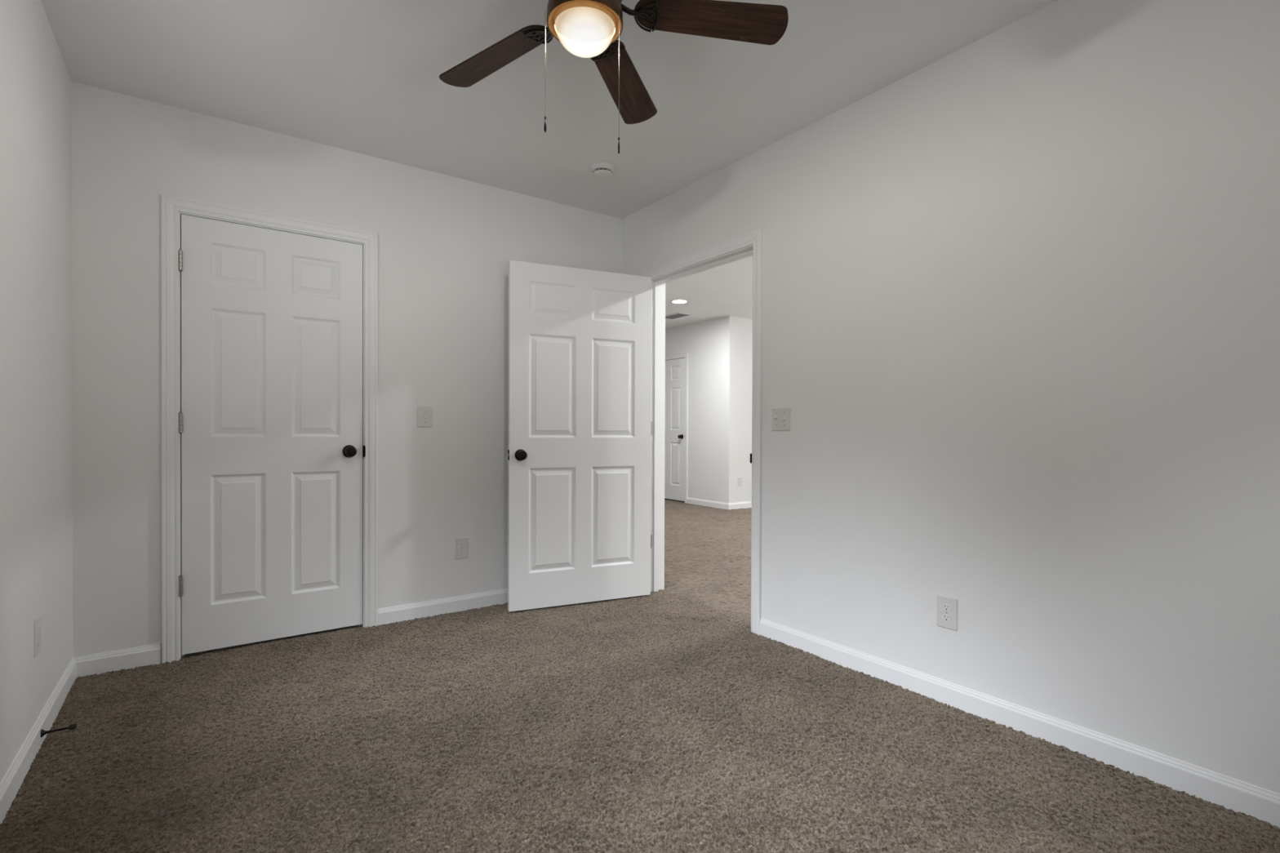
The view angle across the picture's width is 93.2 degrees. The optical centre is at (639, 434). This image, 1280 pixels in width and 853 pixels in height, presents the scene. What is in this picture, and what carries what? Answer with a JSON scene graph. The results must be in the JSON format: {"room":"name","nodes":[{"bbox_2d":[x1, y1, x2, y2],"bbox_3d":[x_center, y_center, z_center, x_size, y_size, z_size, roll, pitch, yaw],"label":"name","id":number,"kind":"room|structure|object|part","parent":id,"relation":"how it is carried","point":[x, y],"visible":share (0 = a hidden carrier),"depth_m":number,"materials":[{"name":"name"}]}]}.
{"room":"empty bedroom","nodes":[
{"label":"empty bedroom","id":0,"kind":"room"},
{"bbox_2d":[0,0,72,782],"bbox_3d":[-1.315,-0.185,0.961,0.126,2.510,3.951,0,0,-36],"label":"wall","id":1,"kind":"structure","parent":0,"point":[36,424],"depth_m":1.93,"materials":[{"name":"paint"}]},
{"bbox_2d":[34,613,41,657],"bbox_3d":[-1.958,0.653,1.969,0.007,0.122,0.079,0,0,-36],"label":"wall outlet","id":2,"kind":"object","parent":1,"relation":"attached to","point":[37,620],"visible":1,"depth_m":1.96,"materials":[{"name":"white plastic"}]},
{"bbox_2d":[37,636,40,646],"bbox_3d":[-1.957,0.673,1.970,0.003,0.027,0.034,0,0,-36],"label":"receptacle","id":3,"kind":"object","parent":2,"relation":"attached to","point":[38,637],"depth_m":1.97,"materials":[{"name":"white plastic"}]},
{"bbox_2d":[37,624,40,634],"bbox_3d":[-1.956,0.634,1.970,0.003,0.027,0.034,0,0,-36],"label":"receptacle","id":4,"kind":"object","parent":2,"relation":"attached to","point":[38,625],"depth_m":1.97,"materials":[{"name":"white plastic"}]},
{"bbox_2d":[0,657,76,824],"bbox_3d":[-1.263,0.983,1.009,0.012,0.092,3.699,0,0,-36],"label":"baseboard","id":5,"kind":"structure","parent":1,"relation":"attached to","point":[13,779],"depth_m":1.88,"materials":[{"name":"paint"}]},
{"bbox_2d":[40,723,76,737],"bbox_3d":[-1.909,0.970,1.988,0.084,0.025,0.025,0,0,-36],"label":"door stop","id":6,"kind":"object","parent":1,"relation":"attached to","point":[73,726],"visible":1,"depth_m":1.99,"materials":[{"name":"brown metal"}]},
{"bbox_3d":[-1.913,0.971,1.986,0.056,0.010,0.010,0,0,-36],"label":"rod","id":7,"kind":"part","parent":6,"relation":"part of","materials":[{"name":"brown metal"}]},
{"bbox_2d":[71,81,622,662],"bbox_3d":[-1.272,-0.201,3.348,2.734,2.510,0.126,0,0,-36],"label":"wall","id":8,"kind":"structure","parent":0,"point":[446,244],"depth_m":3.08,"materials":[{"name":"paint"}]},
{"bbox_2d":[73,643,160,677],"bbox_3d":[-2.229,0.969,2.585,0.286,0.092,0.012,0,0,-36],"label":"baseboard","id":9,"kind":"structure","parent":8,"relation":"attached to","point":[114,660],"depth_m":2.58,"materials":[{"name":"paint"}]},
{"bbox_2d":[160,193,377,663],"bbox_3d":[-1.781,-0.021,2.974,0.892,2.070,0.143,0,0,-36],"label":"door frame","id":10,"kind":"structure","parent":8,"relation":"attached to","point":[172,207],"depth_m":2.73,"materials":[{"name":"paint"}]},
{"bbox_3d":[-1.435,0.088,3.148,0.010,0.060,0.012,0,0,-36],"label":"strike plate","id":11,"kind":"part","parent":10,"relation":"part of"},
{"bbox_2d":[177,213,362,654],"bbox_3d":[-1.748,0.002,2.915,0.766,1.974,0.096,0,0,-36],"label":"door","id":12,"kind":"structure","parent":8,"relation":"in","point":[270,426],"depth_m":2.90,"materials":[{"name":"paint"}]},
{"bbox_3d":[-1.474,0.087,3.083,0.054,0.054,0.047,0,0,-36],"label":"knob","id":13,"kind":"part","parent":12,"relation":"part of","materials":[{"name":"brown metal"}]},
{"bbox_2d":[417,406,431,426],"bbox_3d":[-1.181,-0.097,3.327,0.080,0.114,0.018,0,0,-36],"label":"light switch","id":14,"kind":"object","parent":8,"relation":"attached to","point":[424,413],"visible":1,"depth_m":3.33,"materials":[{"name":"white plastic"}]},
{"bbox_2d":[377,588,507,625],"bbox_3d":[-0.757,0.968,3.645,1.553,0.092,0.012,0,0,-36],"label":"baseboard","id":15,"kind":"structure","parent":8,"relation":"attached to","point":[386,615],"depth_m":3.38,"materials":[{"name":"paint"}]},
{"bbox_2d":[454,537,468,559],"bbox_3d":[-1.019,0.650,3.457,0.079,0.122,0.007,0,0,-36],"label":"wall outlet","id":16,"kind":"object","parent":8,"relation":"attached to","point":[461,544],"visible":1,"depth_m":3.46,"materials":[{"name":"white plastic"}]},
{"bbox_2d":[458,549,464,554],"bbox_3d":[-1.018,0.669,3.455,0.034,0.027,0.003,0,0,-36],"label":"receptacle","id":17,"kind":"object","parent":16,"relation":"attached to","point":[460,551],"depth_m":3.45,"materials":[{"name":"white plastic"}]},
{"bbox_2d":[458,542,464,547],"bbox_3d":[-1.018,0.630,3.455,0.034,0.027,0.003,0,0,-36],"label":"receptacle","id":18,"kind":"object","parent":16,"relation":"attached to","point":[461,544],"depth_m":3.45,"materials":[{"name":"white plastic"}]},
{"bbox_2d":[40,0,1057,218],"bbox_3d":[-0.201,-1.502,1.751,2.860,0.120,3.951,0,0,-36],"label":"ceiling","id":19,"kind":"structure","parent":0,"point":[362,77],"depth_m":2.44,"materials":[{"name":"paint"}]},
{"bbox_2d":[590,162,615,177],"bbox_3d":[-0.201,-1.431,3.292,0.140,0.042,0.140,0,0,-36],"label":"smoke detector","id":20,"kind":"object","parent":19,"relation":"attached to","point":[601,170],"visible":1,"depth_m":3.26,"materials":[{"name":"white plastic"}]},
{"bbox_3d":[-0.201,-1.446,3.292,0.140,0.012,0.140,0,0,-36],"label":"plate","id":21,"kind":"part","parent":20,"relation":"part of","materials":[{"name":"white plastic"}]},
{"bbox_2d":[439,0,788,153],"bbox_3d":[-0.192,-1.128,1.762,1.124,0.628,1.156,0,0,-36],"label":"ceiling fan","id":22,"kind":"object","parent":19,"relation":"hanging from","point":[586,28],"visible":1,"depth_m":1.82,"materials":[{"name":"brown wood"}]},
{"bbox_3d":[-0.478,-1.244,1.997,0.455,0.006,0.133,-5,10,33],"label":"blade","id":23,"kind":"part","parent":22,"relation":"part of","materials":[{"name":"brown wood"}]},
{"bbox_3d":[-0.278,-1.088,1.779,0.005,0.315,0.005,0,0,-36],"label":"pull chain","id":24,"kind":"part","parent":22,"relation":"part of","materials":[{"name":"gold metal"}]},
{"bbox_3d":[-0.163,-1.175,1.792,0.176,0.081,0.176,0,0,-36],"label":"lamp shade","id":25,"kind":"part","parent":22,"relation":"part of","materials":[{"name":"white glass"}]},
{"bbox_3d":[-0.060,-1.037,1.746,0.005,0.370,0.005,0,0,-36],"label":"pull chain","id":26,"kind":"part","parent":22,"relation":"part of","materials":[{"name":"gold metal"}]},
{"bbox_3d":[-0.054,-1.244,2.152,0.133,0.006,0.455,-12,-7,16],"label":"blade","id":27,"kind":"part","parent":22,"relation":"part of","materials":[{"name":"brown wood"}]},
{"bbox_3d":[0.214,-1.240,1.807,0.455,0.006,0.133,4,-12,-2],"label":"blade","id":28,"kind":"part","parent":22,"relation":"part of","materials":[{"name":"brown wood"}]},
{"bbox_2d":[0,497,1279,852],"bbox_3d":[0.681,1.001,5.183,8.070,0.016,9.632,0,0,-36],"label":"floor","id":29,"kind":"structure","parent":0,"point":[659,722],"depth_m":1.93,"materials":[{"name":"beige carpet"}]},
{"bbox_2d":[665,316,723,502],"bbox_3d":[0.350,-0.273,9.170,0.126,2.590,2.724,0,0,-36],"label":"wall","id":30,"kind":"structure","parent":0,"point":[702,341],"depth_m":8.34,"materials":[{"name":"paint"}]},
{"bbox_2d":[664,357,684,501],"bbox_3d":[0.412,-0.074,8.954,0.096,2.055,0.754,0,0,-36],"label":"door","id":31,"kind":"structure","parent":30,"relation":"in","point":[674,427],"depth_m":8.85,"materials":[{"name":"paint"}]},
{"bbox_2d":[665,352,688,503],"bbox_3d":[0.415,-0.090,8.956,0.017,2.147,0.884,0,0,-36],"label":"door frame","id":32,"kind":"structure","parent":30,"relation":"attached to","point":[682,355],"depth_m":8.61,"materials":[{"name":"paint"}]},
{"bbox_2d":[687,497,728,509],"bbox_3d":[0.919,0.944,8.262,0.012,0.092,0.844,0,0,-36],"label":"baseboard","id":33,"kind":"structure","parent":30,"relation":"attached to","point":[716,504],"depth_m":8.23,"materials":[{"name":"paint"}]},
{"bbox_2d":[665,255,752,328],"bbox_3d":[1.850,-1.592,6.000,5.434,0.100,9.852,0,0,-36],"label":"ceiling","id":34,"kind":"structure","parent":0,"point":[726,290],"depth_m":6.72,"materials":[{"name":"paint"}]},
{"bbox_2d":[665,312,692,319],"bbox_3d":[0.467,-1.555,7.939,0.220,0.011,0.400,0,0,-36],"label":"ceiling vent","id":35,"kind":"object","parent":34,"relation":"in","point":[677,315],"visible":0.86,"depth_m":7.89,"materials":[{"name":"metal"}]},
{"bbox_2d":[671,299,687,303],"bbox_3d":[0.460,-1.551,7.058,0.190,0.006,0.190,0,0,-36],"label":"recessed light","id":36,"kind":"object","parent":34,"relation":"in","point":[677,301],"visible":1,"depth_m":7.05,"materials":[{"name":"white plastic"}]},
{"bbox_2d":[722,315,752,502],"bbox_3d":[1.951,-0.263,8.567,2.020,2.590,0.126,0,0,-36],"label":"wall","id":37,"kind":"structure","parent":0,"point":[737,338],"depth_m":8.02,"materials":[{"name":"paint"}]},
{"bbox_2d":[737,476,742,486],"bbox_3d":[1.329,0.626,8.045,0.079,0.122,0.007,0,0,-36],"label":"wall outlet","id":38,"kind":"object","parent":37,"relation":"attached to","point":[740,478],"visible":1,"depth_m":8.04,"materials":[{"name":"white plastic"}]},
{"bbox_2d":[728,501,751,509],"bbox_3d":[1.982,0.946,8.515,2.033,0.092,0.012,0,0,-36],"label":"baseboard","id":39,"kind":"structure","parent":37,"relation":"attached to","point":[747,504],"depth_m":8.05,"materials":[{"name":"paint"}]},
{"bbox_2d":[622,0,1279,794],"bbox_3d":[1.006,-0.228,2.632,0.126,2.590,3.951,0,0,-36],"label":"wall","id":40,"kind":"structure","parent":0,"point":[1020,326],"depth_m":2.01,"materials":[{"name":"paint"}]},
{"bbox_2d":[506,260,651,611],"bbox_3d":[-0.345,0.010,3.590,0.892,1.972,0.160,0,0,-25],"label":"door","id":41,"kind":"structure","parent":40,"relation":"in","point":[579,454],"depth_m":3.56,"materials":[{"name":"paint"}]},
{"bbox_3d":[-0.660,0.116,3.384,0.054,0.054,0.047,0,0,-25],"label":"knob","id":42,"kind":"part","parent":41,"relation":"part of","materials":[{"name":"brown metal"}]},
{"bbox_2d":[640,228,763,635],"bbox_3d":[0.364,-0.011,3.515,0.170,2.061,1.033,0,0,-36],"label":"door frame","id":43,"kind":"structure","parent":40,"relation":"attached to","point":[749,244],"depth_m":3.45,"materials":[{"name":"paint"}]},
{"bbox_2d":[771,407,791,431],"bbox_3d":[0.684,-0.075,2.957,0.018,0.114,0.118,0,0,-36],"label":"light switch","id":44,"kind":"object","parent":40,"relation":"attached to","point":[780,416],"visible":1,"depth_m":2.96,"materials":[{"name":"white plastic"}]},
{"bbox_2d":[937,594,958,631],"bbox_3d":[1.166,0.677,2.298,0.007,0.122,0.079,0,0,-36],"label":"wall outlet","id":45,"kind":"object","parent":40,"relation":"attached to","point":[947,606],"visible":1,"depth_m":2.29,"materials":[{"name":"white plastic"}]},
{"bbox_2d":[942,613,951,622],"bbox_3d":[1.164,0.696,2.297,0.003,0.027,0.034,0,0,-36],"label":"receptacle","id":46,"kind":"object","parent":45,"relation":"attached to","point":[945,617],"depth_m":2.30,"materials":[{"name":"white plastic"}]},
{"bbox_2d":[942,603,951,612],"bbox_3d":[1.164,0.657,2.296,0.003,0.027,0.034,0,0,-36],"label":"receptacle","id":47,"kind":"object","parent":45,"relation":"attached to","point":[946,607],"depth_m":2.30,"materials":[{"name":"white plastic"}]},
{"bbox_2d":[759,617,1279,828],"bbox_3d":[1.318,0.986,2.082,0.012,0.092,2.423,0,0,-36],"label":"baseboard","id":48,"kind":"structure","parent":40,"relation":"attached to","point":[1236,795],"depth_m":1.99,"materials":[{"name":"paint"}]}
]}

